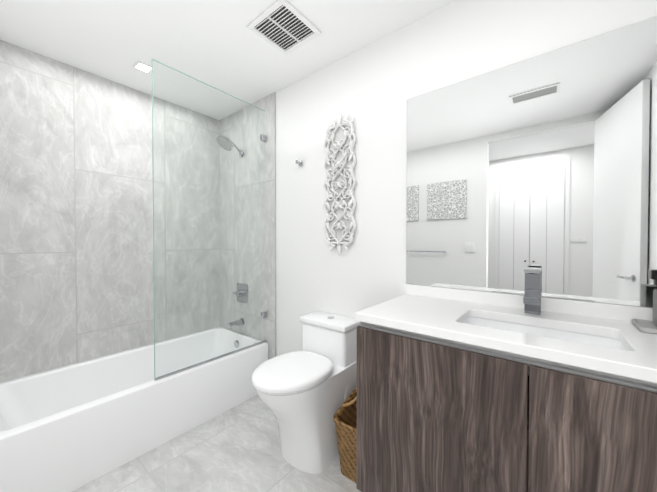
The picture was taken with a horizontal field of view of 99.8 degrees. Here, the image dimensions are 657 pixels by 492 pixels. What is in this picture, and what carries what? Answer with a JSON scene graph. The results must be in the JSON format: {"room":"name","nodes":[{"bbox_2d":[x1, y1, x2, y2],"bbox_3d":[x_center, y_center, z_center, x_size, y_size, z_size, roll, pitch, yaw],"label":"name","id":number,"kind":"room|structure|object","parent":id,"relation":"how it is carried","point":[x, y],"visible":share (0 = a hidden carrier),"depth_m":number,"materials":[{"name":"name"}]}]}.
{"room":"bathroom","nodes":[
{"label":"bathroom","id":0,"kind":"room"},
{"bbox_2d":[0,40,219,381],"bbox_3d":[-1.679,-0.026,2.279,0.100,2.535,1.650,1,1,39],"label":"tiled wall","id":1,"kind":"structure","parent":0,"point":[76,226],"depth_m":2.09,"materials":[{"name":"tile"}]},
{"bbox_2d":[72,395,360,491],"bbox_3d":[-0.916,1.295,0.567,3.450,0.060,3.600,1,1,39],"label":"floor","id":2,"kind":"structure","parent":0,"point":[236,448],"depth_m":1.57,"materials":[{"name":"tile"}]},
{"bbox_2d":[0,326,268,491],"bbox_3d":[-1.334,1.045,2.010,0.788,0.400,1.634,1,1,39],"label":"bathtub","id":3,"kind":"object","parent":2,"relation":"on","point":[70,427],"visible":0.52,"depth_m":1.76,"materials":[{"name":"white ceramic"}]},
{"bbox_2d":[152,59,266,380],"bbox_3d":[-0.821,-0.161,2.069,0.032,2.009,0.876,1,1,39],"label":"glass panel","id":4,"kind":"object","parent":3,"relation":"on","point":[263,139],"visible":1,"depth_m":1.94,"materials":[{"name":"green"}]},
{"bbox_2d":[251,311,359,473],"bbox_3d":[-0.138,0.865,1.664,0.398,0.771,0.697,1,1,39],"label":"toilet","id":5,"kind":"object","parent":2,"relation":"on","point":[305,392],"visible":0.94,"depth_m":1.55,"materials":[{"name":"white ceramic"}]},
{"bbox_2d":[333,386,356,482],"bbox_3d":[0.220,1.048,1.569,0.258,0.404,0.344,1,1,39],"label":"basket","id":6,"kind":"object","parent":2,"relation":"on","point":[345,418],"visible":0.23,"depth_m":1.49,"materials":[{"name":"wicker"}]},
{"bbox_2d":[355,284,656,491],"bbox_3d":[0.761,0.744,1.035,1.217,1.029,0.557,1,1,39],"label":"bathroom vanity","id":7,"kind":"object","parent":2,"relation":"on","point":[461,390],"visible":0.98,"depth_m":0.93,"materials":[{"name":"brown wood"}]},
{"bbox_2d":[523,267,540,314],"bbox_3d":[0.834,0.190,1.133,0.055,0.192,0.178,1,1,39],"label":"faucet","id":8,"kind":"object","parent":7,"relation":"on","point":[532,298],"visible":1,"depth_m":1.15,"materials":[{"name":"silver metal"}]},
{"bbox_2d":[632,319,656,333],"bbox_3d":[1.203,0.281,0.891,0.290,0.016,0.145,1,1,39],"label":"soap tray","id":9,"kind":"object","parent":7,"relation":"on","point":[647,326],"visible":0.98,"depth_m":0.97,"materials":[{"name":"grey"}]},
{"bbox_2d":[653,289,656,325],"bbox_3d":[1.177,0.187,0.933,0.095,0.186,0.080,1,1,39],"label":"soap dispenser","id":10,"kind":"object","parent":9,"relation":"on","point":[654,306],"visible":1,"depth_m":0.97,"materials":[{"name":"grey concrete"}]},
{"bbox_2d":[0,0,455,119],"bbox_3d":[-0.916,-1.300,0.533,3.450,0.060,3.600,1,1,39],"label":"ceiling","id":11,"kind":"structure","parent":0,"point":[219,44],"depth_m":1.72,"materials":[{"name":"white paint"}]},
{"bbox_2d":[133,61,153,72],"bbox_3d":[-1.332,-1.285,1.991,0.100,0.006,0.100,1,1,39],"label":"recessed light","id":12,"kind":"object","parent":11,"relation":"in","point":[139,65],"visible":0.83,"depth_m":1.99,"materials":[{"name":"white paint"}]},
{"bbox_2d":[247,0,320,54],"bbox_3d":[-0.260,-1.277,1.634,0.310,0.013,0.310,1,1,39],"label":"ceiling vent","id":13,"kind":"object","parent":11,"relation":"in","point":[285,27],"visible":1,"depth_m":1.62,"materials":[{"name":"white paint"}]},
{"bbox_2d":[219,92,275,358],"bbox_3d":[-0.788,-0.030,2.616,0.870,2.535,0.012,1,1,39],"label":"tiled wall","id":14,"kind":"structure","parent":0,"point":[232,210],"depth_m":2.55,"materials":[{"name":"tile"}]},
{"bbox_2d":[217,135,243,156],"bbox_3d":[-0.895,-0.911,2.526,0.152,0.136,0.243,1,1,39],"label":"shower head","id":15,"kind":"object","parent":14,"relation":"attached to","point":[226,143],"depth_m":2.48},
{"bbox_2d":[227,318,244,328],"bbox_3d":[-0.867,0.725,2.583,0.068,0.072,0.151,1,1,39],"label":"tub spout","id":16,"kind":"object","parent":14,"relation":"attached to","point":[241,321],"depth_m":2.57,"materials":[{"name":"silver metal"}]},
{"bbox_2d":[233,283,247,302],"bbox_3d":[-0.840,0.447,2.614,0.176,0.176,0.062,1,1,39],"label":"shower valve","id":17,"kind":"object","parent":14,"relation":"attached to","point":[241,292],"depth_m":2.60,"materials":[{"name":"silver metal"}]},
{"bbox_2d":[276,0,656,355],"bbox_3d":[0.176,-0.021,1.917,3.450,2.535,0.100,1,1,39],"label":"wall","id":18,"kind":"structure","parent":0,"point":[372,88],"depth_m":1.75,"materials":[{"name":"white paint"}]},
{"bbox_2d":[295,159,302,166],"bbox_3d":[-0.231,-0.641,2.135,0.040,0.042,0.050,1,1,39],"label":"robe hook","id":19,"kind":"object","parent":18,"relation":"attached to","point":[300,163],"visible":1,"depth_m":2.14,"materials":[{"name":"silver metal"}]},
{"bbox_2d":[323,113,355,254],"bbox_3d":[0.074,-0.423,1.903,0.272,0.974,0.034,1,1,39],"label":"plaque","id":20,"kind":"object","parent":18,"relation":"attached to","point":[339,226],"visible":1,"depth_m":1.90,"materials":[{"name":"white paint"}]},
{"bbox_2d":[406,16,656,307],"bbox_3d":[0.933,-0.309,1.236,1.217,1.070,0.006,1,1,39],"label":"mirror","id":21,"kind":"object","parent":18,"relation":"attached to","point":[546,163],"visible":0.89,"depth_m":1.21,"materials":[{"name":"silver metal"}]}
]}

